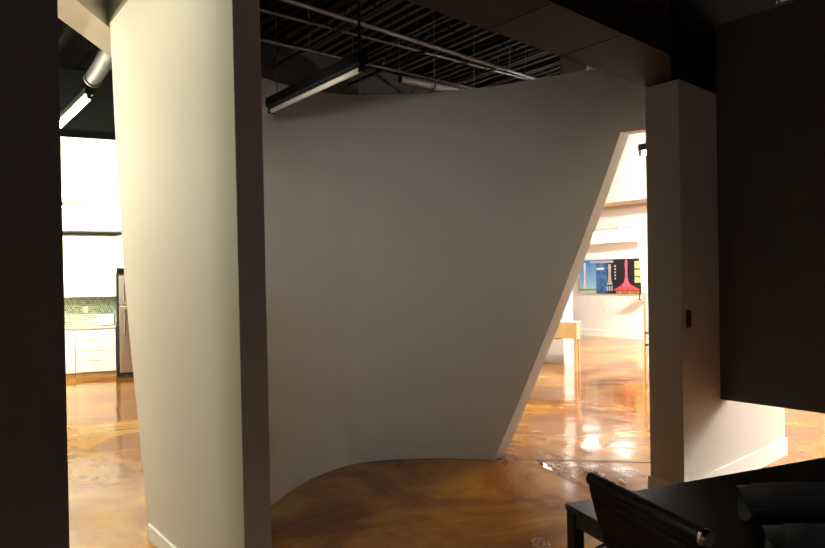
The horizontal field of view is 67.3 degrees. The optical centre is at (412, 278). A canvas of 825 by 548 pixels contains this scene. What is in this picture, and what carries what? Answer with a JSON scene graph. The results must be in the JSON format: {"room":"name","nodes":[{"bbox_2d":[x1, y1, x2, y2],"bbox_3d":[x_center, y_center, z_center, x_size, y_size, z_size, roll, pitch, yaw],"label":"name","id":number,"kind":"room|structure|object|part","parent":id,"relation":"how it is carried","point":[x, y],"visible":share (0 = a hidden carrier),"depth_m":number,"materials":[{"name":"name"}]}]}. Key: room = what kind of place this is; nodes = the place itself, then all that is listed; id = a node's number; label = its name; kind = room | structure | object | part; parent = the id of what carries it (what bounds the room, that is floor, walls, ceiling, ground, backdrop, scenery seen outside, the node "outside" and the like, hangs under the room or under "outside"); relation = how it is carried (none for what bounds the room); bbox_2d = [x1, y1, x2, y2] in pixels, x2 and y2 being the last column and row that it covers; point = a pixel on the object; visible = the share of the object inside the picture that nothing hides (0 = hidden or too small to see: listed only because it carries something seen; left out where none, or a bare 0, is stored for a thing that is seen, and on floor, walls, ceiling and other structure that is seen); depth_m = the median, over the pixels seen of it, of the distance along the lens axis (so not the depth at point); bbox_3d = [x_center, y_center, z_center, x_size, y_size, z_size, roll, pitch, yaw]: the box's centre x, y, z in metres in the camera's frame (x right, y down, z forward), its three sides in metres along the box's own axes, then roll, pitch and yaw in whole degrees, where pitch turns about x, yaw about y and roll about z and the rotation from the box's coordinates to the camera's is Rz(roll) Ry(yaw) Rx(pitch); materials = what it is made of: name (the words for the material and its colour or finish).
{"room":"office","nodes":[
{"label":"office","id":0,"kind":"room"},
{"bbox_2d":[0,0,69,547],"bbox_3d":[-1.784,-0.574,2.521,0.430,4.400,1.200,-1,0,-40],"label":"wall","id":1,"kind":"structure","parent":0,"point":[34,495],"depth_m":2.13,"materials":[{"name":"grey paint"}]},
{"bbox_2d":[58,0,111,56],"bbox_3d":[-2.357,-2.211,1.950,0.270,0.750,6.900,-1,0,0],"label":"ceiling beam","id":2,"kind":"structure","parent":1,"relation":"attached to","point":[88,18],"depth_m":4.42,"materials":[{"name":"paint"}]},
{"bbox_2d":[59,68,115,139],"bbox_3d":[-6.115,-3.051,11.613,10.000,1.680,0.100,-1,0,-22],"label":"wall","id":3,"kind":"structure","parent":0,"point":[95,120],"depth_m":11.58,"materials":[{"name":"black paint"}]},
{"bbox_2d":[61,137,123,325],"bbox_3d":[-5.783,-0.416,11.154,6.200,4.200,0.150,-1,0,-22],"label":"wall","id":4,"kind":"structure","parent":0,"point":[88,165],"depth_m":11.09,"materials":[{"name":"white paint"}]},
{"bbox_2d":[83,306,87,312],"bbox_3d":[-5.816,0.545,11.030,0.080,0.120,0.007,-1,0,-22],"label":"wall outlet","id":5,"kind":"object","parent":4,"relation":"attached to","point":[85,308],"visible":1,"depth_m":11.03,"materials":[{"name":"white paint"}]},
{"bbox_2d":[64,296,116,324],"bbox_3d":[-6.098,0.568,10.930,1.620,0.500,0.017,-1,0,-22],"label":"backsplash","id":6,"kind":"structure","parent":4,"relation":"attached to","point":[73,306],"depth_m":11.05,"materials":[{"name":"green tile"}]},
{"bbox_2d":[63,236,117,297],"bbox_3d":[-5.684,-0.217,10.896,0.901,1.060,0.358,-1,0,-22],"label":"upper cabinet","id":7,"kind":"object","parent":4,"relation":"attached to","point":[89,262],"visible":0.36,"depth_m":10.74,"materials":[{"name":"white wood"}]},
{"bbox_2d":[62,194,121,233],"bbox_3d":[-6.201,-1.110,10.563,4.600,0.600,0.639,-1,0,-22],"label":"upper cabinet","id":8,"kind":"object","parent":4,"relation":"attached to","point":[98,214],"depth_m":10.53,"materials":[{"name":"white paint"}]},
{"bbox_2d":[117,236,123,268],"bbox_3d":[-4.852,-0.474,11.185,0.846,0.570,0.448,-1,0,-22],"label":"upper cabinet","id":9,"kind":"object","parent":4,"relation":"attached to","point":[120,265],"visible":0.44,"depth_m":10.84,"materials":[{"name":"white wood"}]},
{"bbox_2d":[110,0,271,547],"bbox_3d":[-1.426,-0.114,3.678,0.165,3.470,2.126,-1,0,-40],"label":"wall","id":10,"kind":"structure","parent":0,"point":[186,74],"depth_m":3.23,"materials":[{"name":"paint"}]},
{"bbox_2d":[107,0,127,26],"bbox_3d":[-1.551,-2.316,3.812,0.135,0.924,2.450,-1,0,-40],"label":"trim","id":11,"kind":"structure","parent":10,"relation":"on","point":[113,6],"depth_m":4.39,"materials":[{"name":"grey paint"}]},
{"bbox_2d":[147,524,175,547],"bbox_3d":[-1.208,1.573,3.355,0.014,0.090,1.383,-1,0,-40],"label":"baseboard","id":12,"kind":"structure","parent":10,"relation":"attached to","point":[154,536],"depth_m":3.73,"materials":[{"name":"white paint"}]},
{"bbox_2d":[260,41,442,94],"bbox_3d":[-0.974,-1.176,11.579,5.201,5.580,0.150,-1,0,-40],"label":"wall","id":13,"kind":"structure","parent":0,"point":[306,64],"depth_m":10.93,"materials":[{"name":"black paint"}]},
{"bbox_2d":[58,0,795,88],"bbox_3d":[0.422,-4.062,8.892,36.174,0.110,31.004,-1,0,-40],"label":"ceiling","id":14,"kind":"structure","parent":0,"point":[401,15],"depth_m":10.46,"materials":[{"name":"black paint"}]},
{"bbox_2d":[58,18,72,46],"bbox_3d":[-2.756,-3.730,6.220,0.060,0.440,17.014,-1,0,-40],"label":"truss","id":15,"kind":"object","parent":14,"relation":"attached to","point":[68,28],"depth_m":8.93,"materials":[{"name":"black metal"}]},
{"bbox_2d":[60,38,92,127],"bbox_3d":[-4.341,-3.322,7.791,0.090,2.629,2.131,-1,0,-40],"label":"strip light","id":16,"kind":"object","parent":14,"relation":"hanging from","point":[85,95],"visible":0.55,"depth_m":7.33,"materials":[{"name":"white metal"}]},
{"bbox_2d":[83,47,111,87],"bbox_3d":[-3.006,-3.039,6.130,0.189,1.794,1.954,-1,0,-36],"label":"duct pipe","id":17,"kind":"object","parent":14,"relation":"hanging from","point":[101,65],"visible":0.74,"depth_m":6.46,"materials":[{"name":"silver metal"}]},
{"bbox_2d":[265,0,367,114],"bbox_3d":[-0.767,-2.609,4.612,0.091,2.760,1.319,-1,0,-40],"label":"strip light","id":18,"kind":"object","parent":14,"relation":"hanging from","point":[356,63],"visible":1,"depth_m":4.43,"materials":[{"name":"black metal"}]},
{"bbox_3d":[-0.373,-2.745,4.170,0.022,2.500,0.022,-1,0,22],"label":"hanging rod","id":19,"kind":"part","parent":18,"relation":"part of","materials":[{"name":"black metal"}]},
{"bbox_2d":[272,0,395,68],"bbox_3d":[-0.458,-3.764,8.149,0.060,0.440,17.014,-1,0,-40],"label":"truss","id":20,"kind":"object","parent":14,"relation":"attached to","point":[336,3],"depth_m":9.18,"materials":[{"name":"black metal"}]},
{"bbox_2d":[260,29,475,88],"bbox_3d":[-0.215,-3.626,9.852,4.746,0.702,0.045,-1,0,-36],"label":"conduit","id":21,"kind":"object","parent":14,"relation":"hanging from","point":[262,40],"visible":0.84,"depth_m":9.60,"materials":[{"name":"grey metal"}]},
{"bbox_2d":[260,3,530,79],"bbox_3d":[0.021,-3.830,10.011,5.652,0.302,0.045,-1,0,-36],"label":"conduit","id":22,"kind":"object","parent":14,"relation":"hanging from","point":[261,10],"visible":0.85,"depth_m":9.65,"materials":[{"name":"grey metal"}]},
{"bbox_2d":[279,0,537,79],"bbox_3d":[0.068,-3.626,8.631,5.866,0.711,0.065,-1,0,-41],"label":"conduit","id":23,"kind":"object","parent":14,"relation":"hanging from","point":[292,2],"visible":0.88,"depth_m":8.50,"materials":[{"name":"grey metal"}]},
{"bbox_3d":[0.068,-3.654,8.631,0.010,0.654,0.012,-1,0,-15],"label":"hanger rod","id":24,"kind":"part","parent":23,"relation":"part of","materials":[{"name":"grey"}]},
{"bbox_3d":[1.551,-3.676,9.905,0.010,0.654,0.012,-1,0,-15],"label":"hanger rod","id":25,"kind":"part","parent":23,"relation":"part of","materials":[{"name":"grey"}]},
{"bbox_2d":[347,14,480,85],"bbox_3d":[0.691,-3.780,9.114,0.060,0.440,17.014,-1,0,-40],"label":"truss","id":26,"kind":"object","parent":14,"relation":"attached to","point":[442,16],"depth_m":9.86,"materials":[{"name":"black metal"}]},
{"bbox_2d":[398,11,467,91],"bbox_3d":[0.262,-3.164,7.708,1.008,1.641,0.125,-1,0,-33],"label":"conduit","id":27,"kind":"object","parent":14,"relation":"hanging from","point":[434,85],"visible":0.9,"depth_m":7.65,"materials":[{"name":"grey metal"}]},
{"bbox_3d":[0.261,-3.219,7.708,0.012,1.530,0.010,-1,0,15],"label":"hanger rod","id":28,"kind":"part","parent":27,"relation":"part of","materials":[{"name":"grey metal"}]},
{"bbox_2d":[474,46,474,81],"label":"strip light","id":29,"kind":"object","parent":14,"relation":"hanging from","point":[474,46],"depth_m":9.37,"materials":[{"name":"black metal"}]},
{"bbox_2d":[412,38,547,93],"bbox_3d":[1.840,-3.797,10.078,0.060,0.440,17.014,-1,0,-40],"label":"truss","id":30,"kind":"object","parent":14,"relation":"attached to","point":[504,41],"depth_m":10.77,"materials":[{"name":"black metal"}]},
{"bbox_2d":[525,46,525,80],"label":"strip light","id":31,"kind":"object","parent":14,"relation":"hanging from","point":[525,63],"depth_m":8.62,"materials":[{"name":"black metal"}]},
{"bbox_2d":[475,0,780,87],"bbox_3d":[2.989,-3.814,11.043,0.060,0.440,17.014,-1,0,-40],"label":"truss","id":32,"kind":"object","parent":14,"relation":"attached to","point":[558,60],"depth_m":11.94,"materials":[{"name":"black metal"}]},
{"bbox_2d":[638,143,645,155],"bbox_3d":[2.991,-2.732,6.667,0.090,2.623,1.220,-1,0,-40],"label":"strip light","id":33,"kind":"object","parent":14,"relation":"hanging from","point":[641,147],"visible":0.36,"depth_m":7.08,"materials":[{"name":"black metal"}]},
{"bbox_2d":[66,335,824,547],"bbox_3d":[1.024,1.635,10.000,34.000,0.100,30.000,-1,0,0],"label":"floor","id":34,"kind":"structure","parent":0,"point":[600,411],"depth_m":5.04,"materials":[{"name":"concrete"}]},
{"bbox_2d":[65,329,75,378],"bbox_3d":[-6.055,1.274,10.581,0.594,0.830,0.651,-1,0,-22],"label":"base cabinet","id":35,"kind":"object","parent":34,"relation":"on","point":[70,343],"visible":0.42,"depth_m":10.40,"materials":[{"name":"white wood"}]},
{"bbox_2d":[75,327,116,378],"bbox_3d":[-5.489,1.265,10.809,0.614,0.830,0.652,-1,0,-22],"label":"base cabinet","id":36,"kind":"object","parent":34,"relation":"on","point":[96,349],"visible":0.98,"depth_m":10.54,"materials":[{"name":"white wood"}]},
{"bbox_2d":[65,324,116,329],"bbox_3d":[-5.779,0.832,10.709,1.220,0.035,0.655,-1,0,-22],"label":"countertop","id":37,"kind":"structure","parent":36,"relation":"on","point":[94,326],"depth_m":10.58,"materials":[{"name":"white stone"}]},
{"bbox_2d":[97,314,114,325],"bbox_3d":[-5.368,0.713,10.861,0.260,0.188,0.172,-1,0,-22],"label":"toaster","id":38,"kind":"object","parent":37,"relation":"on","point":[103,319],"visible":1,"depth_m":10.80,"materials":[{"name":"white"}]},
{"bbox_3d":[-5.386,1.031,10.545,0.608,0.355,0.019,-1,0,-22],"label":"drawer","id":39,"kind":"part","parent":36,"relation":"part of","materials":[{"name":"white wood"}]},
{"bbox_3d":[-5.381,1.396,10.545,0.608,0.355,0.019,-1,0,-22],"label":"drawer","id":40,"kind":"part","parent":36,"relation":"part of","materials":[{"name":"white wood"}]},
{"bbox_2d":[116,273,133,377],"bbox_3d":[-4.780,0.787,10.937,0.760,1.765,0.812,-1,0,-22],"label":"refrigerator","id":41,"kind":"object","parent":34,"relation":"on","point":[124,357],"visible":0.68,"depth_m":10.53,"materials":[{"name":"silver metal"}]},
{"bbox_3d":[-4.650,0.188,10.648,0.710,0.500,0.048,-1,0,-22],"label":"freezer door","id":42,"kind":"part","parent":41,"relation":"part of","materials":[{"name":"silver metal"}]},
{"bbox_3d":[-4.880,0.231,10.499,0.024,0.340,0.069,-1,0,-22],"label":"handle","id":43,"kind":"part","parent":41,"relation":"part of","materials":[{"name":"silver metal"}]},
{"bbox_3d":[-4.873,0.726,10.499,0.024,0.470,0.069,-1,0,-22],"label":"handle","id":44,"kind":"part","parent":41,"relation":"part of","materials":[{"name":"silver metal"}]},
{"bbox_3d":[-4.638,1.018,10.648,0.710,1.140,0.048,-1,0,-22],"label":"door","id":45,"kind":"part","parent":41,"relation":"part of","materials":[{"name":"silver metal"}]},
{"bbox_2d":[554,321,580,371],"bbox_3d":[2.384,1.144,10.746,1.025,0.842,0.195,-1,0,33],"label":"console table","id":46,"kind":"object","parent":34,"relation":"on","point":[566,329],"visible":0.44,"depth_m":10.49,"materials":[{"name":"beige wood"}]},
{"bbox_3d":[2.750,1.260,10.422,0.028,0.600,0.028,-1,0,33],"label":"leg","id":47,"kind":"part","parent":46,"relation":"part of","materials":[{"name":"beige wood"}]},
{"bbox_3d":[2.826,1.259,10.539,0.028,0.600,0.028,-1,0,33],"label":"leg","id":48,"kind":"part","parent":46,"relation":"part of","materials":[{"name":"beige wood"}]},
{"bbox_2d":[535,462,604,484],"bbox_3d":[1.360,1.547,4.973,0.356,0.055,0.907,-1,0,-21],"label":"plastic film","id":49,"kind":"object","parent":34,"relation":"on","point":[535,462],"visible":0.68,"depth_m":5.03,"materials":[{"name":"clear plastic"}]},
{"bbox_2d":[497,458,649,462],"bbox_3d":[1.403,1.578,5.398,1.349,0.002,0.020,-1,0,8],"label":"trim","id":50,"kind":"structure","parent":34,"relation":"in","point":[497,458],"depth_m":5.39,"materials":[{"name":"brown"}]},
{"bbox_2d":[643,293,648,383],"bbox_3d":[3.517,0.874,9.219,0.240,1.350,0.050,-1,0,-40],"label":"easel","id":51,"kind":"object","parent":34,"relation":"on","point":[646,344],"visible":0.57,"depth_m":9.16,"materials":[{"name":"beige wood"}]},
{"bbox_2d":[586,472,714,547],"bbox_3d":[0.957,1.100,1.865,0.676,0.972,0.584,-1,0,-18],"label":"office chair","id":52,"kind":"object","parent":34,"relation":"on","point":[626,519],"visible":1,"depth_m":1.79,"materials":[{"name":"black leather"}]},
{"bbox_3d":[0.883,0.912,2.097,0.653,0.534,0.024,-1,0,-18],"label":"rail","id":53,"kind":"part","parent":52,"relation":"part of","materials":[{"name":"black metal"}]},
{"bbox_3d":[0.763,1.006,2.082,0.354,0.297,0.053,-1,0,-18],"label":"armrest","id":54,"kind":"part","parent":52,"relation":"part of","materials":[{"name":"black metal"}]},
{"bbox_3d":[0.727,0.641,1.531,0.048,0.048,0.018,-1,0,-18],"label":"knob","id":55,"kind":"part","parent":52,"relation":"part of","materials":[{"name":"silver metal"}]},
{"bbox_2d":[565,457,824,547],"bbox_3d":[1.644,1.206,2.270,1.900,0.740,0.950,-1,0,-22],"label":"work table","id":56,"kind":"object","parent":34,"relation":"on","point":[710,503],"visible":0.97,"depth_m":2.33,"materials":[{"name":"black wood"}]},
{"bbox_3d":[0.620,1.234,2.342,0.045,0.714,0.045,-1,0,-22],"label":"leg","id":57,"kind":"part","parent":56,"relation":"part of","materials":[{"name":"black wood"}]},
{"bbox_3d":[1.639,0.886,2.270,1.876,0.050,0.926,-1,0,-22],"label":"apron frame","id":58,"kind":"part","parent":56,"relation":"part of","materials":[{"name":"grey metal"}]},
{"bbox_2d":[735,482,824,520],"bbox_3d":[1.621,0.771,2.173,0.984,0.125,0.125,-1,0,-1],"label":"paper roll","id":59,"kind":"object","parent":56,"relation":"on","point":[777,500],"visible":1,"depth_m":2.12,"materials":[{"name":"grey"}]},
{"bbox_2d":[762,523,824,547],"bbox_3d":[1.502,0.787,1.866,0.884,0.097,0.097,-1,0,2],"label":"paper roll","id":60,"kind":"object","parent":56,"relation":"on","point":[780,535],"visible":1,"depth_m":1.85,"materials":[{"name":"grey"}]},
{"bbox_2d":[261,69,645,505],"bbox_3d":[0.509,-0.142,5.530,4.444,3.470,2.109,-1,0,-14],"label":"wall","id":61,"kind":"structure","parent":0,"point":[425,253],"depth_m":5.66,"materials":[{"name":"paint"}]},
{"bbox_2d":[561,57,594,74],"bbox_3d":[2.064,-2.080,6.453,1.300,0.800,0.300,-1,0,-40],"label":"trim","id":62,"kind":"structure","parent":61,"relation":"attached to","point":[567,65],"depth_m":6.05,"materials":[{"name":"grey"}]},
{"bbox_2d":[572,242,643,331],"bbox_3d":[5.250,-0.527,16.348,0.150,4.100,12.001,-1,0,-40],"label":"wall","id":63,"kind":"structure","parent":0,"point":[624,313],"depth_m":16.32,"materials":[{"name":"white paint"}]},
{"bbox_2d":[579,258,641,293],"bbox_3d":[5.185,-0.066,16.288,0.028,0.900,1.860,-1,0,-40],"label":"poster","id":64,"kind":"object","parent":63,"relation":"attached to","point":[608,276],"visible":0.91,"depth_m":16.25,"materials":[{"name":"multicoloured printed paper"}]},
{"bbox_2d":[579,260,595,288],"bbox_3d":[4.746,-0.086,16.794,0.002,0.846,0.521,-1,0,-40],"label":"print","id":65,"kind":"object","parent":64,"relation":"on","point":[590,267],"depth_m":16.75},
{"bbox_2d":[596,259,606,293],"bbox_3d":[5.021,-0.063,16.466,0.002,0.900,0.335,-1,0,-40],"label":"print","id":66,"kind":"object","parent":64,"relation":"attached to","point":[601,275],"depth_m":16.47},
{"bbox_2d":[607,258,640,293],"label":"print","id":67,"kind":"object","parent":64,"relation":"attached to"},
{"bbox_2d":[634,261,639,267],"bbox_3d":[5.691,-0.361,15.660,0.001,0.180,0.186,-1,0,-40],"label":"picture","id":68,"kind":"object","parent":64,"relation":"attached to","point":[636,263],"depth_m":15.69},
{"bbox_2d":[635,270,639,275],"bbox_3d":[5.694,-0.154,15.660,0.001,0.162,0.186,-1,0,-40],"label":"picture","id":69,"kind":"object","parent":64,"relation":"on","point":[637,272],"depth_m":15.67},
{"bbox_2d":[635,277,640,282],"bbox_3d":[5.697,0.021,15.660,0.001,0.135,0.186,-1,0,-40],"label":"picture","id":70,"kind":"object","parent":64,"relation":"attached to","point":[637,279],"depth_m":15.67},
{"bbox_2d":[580,329,643,338],"bbox_3d":[5.216,1.439,16.295,0.013,0.170,12.001,-1,0,-40],"label":"baseboard","id":71,"kind":"structure","parent":63,"relation":"attached to","point":[591,332],"depth_m":16.25,"materials":[{"name":"white paint"}]},
{"bbox_2d":[590,228,637,244],"bbox_3d":[5.082,-1.184,16.215,0.235,0.500,10.001,-1,0,-40],"label":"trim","id":72,"kind":"structure","parent":63,"relation":"attached to","point":[603,236],"depth_m":15.94,"materials":[{"name":"white paint"}]},
{"bbox_2d":[567,203,648,372],"bbox_3d":[3.413,-0.325,10.842,0.160,3.750,9.201,-1,0,-40],"label":"wall","id":73,"kind":"structure","parent":0,"point":[634,216],"depth_m":10.35,"materials":[{"name":"white paint"}]},
{"bbox_2d":[548,306,567,354],"bbox_3d":[2.544,0.353,11.671,0.120,2.420,0.800,-1,0,-40],"label":"wall","id":74,"kind":"structure","parent":73,"relation":"attached to","point":[558,346],"depth_m":11.39,"materials":[{"name":"white paint"}]},
{"bbox_2d":[544,353,573,364],"bbox_3d":[1.655,1.491,12.860,0.290,0.170,3.814,-1,0,-40],"label":"baseboard","id":75,"kind":"structure","parent":73,"relation":"attached to","point":[550,358],"depth_m":11.43,"materials":[{"name":"white paint"}]},
{"bbox_2d":[604,133,646,206],"bbox_3d":[2.910,-1.993,10.897,0.498,1.500,8.501,-1,0,-40],"label":"wall","id":76,"kind":"structure","parent":73,"relation":"attached to","point":[628,186],"depth_m":9.86,"materials":[{"name":"white paint"}]},
{"bbox_2d":[645,0,784,482],"bbox_3d":[2.472,-1.216,4.987,1.840,5.560,0.250,-1,0,-40],"label":"wall","id":77,"kind":"structure","parent":0,"point":[694,432],"depth_m":4.45,"materials":[{"name":"paint"}]},
{"bbox_2d":[406,0,671,86],"bbox_3d":[-0.782,-1.559,2.137,7.201,0.400,0.438,-1,0,-40],"label":"ceiling beam","id":78,"kind":"structure","parent":77,"relation":"on","point":[642,56],"depth_m":3.53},
{"bbox_2d":[488,3,623,56],"bbox_3d":[0.314,-1.374,3.061,1.962,0.006,0.430,-1,0,-40],"label":"trim","id":79,"kind":"structure","parent":78,"relation":"attached to","point":[548,5],"depth_m":3.38,"materials":[{"name":"black metal"}]},
{"bbox_2d":[686,310,691,327],"bbox_3d":[1.942,0.279,4.352,0.070,0.125,0.012,-1,0,-40],"label":"light switch","id":80,"kind":"object","parent":77,"relation":"attached to","point":[688,312],"visible":1,"depth_m":4.35,"materials":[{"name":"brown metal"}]},
{"bbox_2d":[648,437,787,487],"bbox_3d":[2.511,1.488,4.987,1.868,0.150,0.278,-1,0,-40],"label":"baseboard","id":81,"kind":"structure","parent":77,"relation":"attached to","point":[762,457],"depth_m":4.97,"materials":[{"name":"white paint"}]},
{"bbox_2d":[715,0,824,412],"bbox_3d":[3.450,-0.515,3.415,0.150,2.810,3.400,-1,0,-40],"label":"wall","id":82,"kind":"structure","parent":0,"point":[770,63],"depth_m":4.37,"materials":[{"name":"grey paint"}]},
{"bbox_3d":[5.286,-3.848,12.972,10.977,0.440,13.061,-1,0,0],"label":"ceiling","id":83,"kind":"structure","parent":0,"visible":0},
{"bbox_2d":[609,228,630,231],"bbox_3d":[5.104,-2.483,15.300,0.090,2.623,0.550,-1,0,-40],"label":"strip light","id":84,"kind":"object","parent":83,"relation":"hanging from","point":[625,229],"visible":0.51,"depth_m":15.31,"materials":[{"name":"white paint"}]}
]}

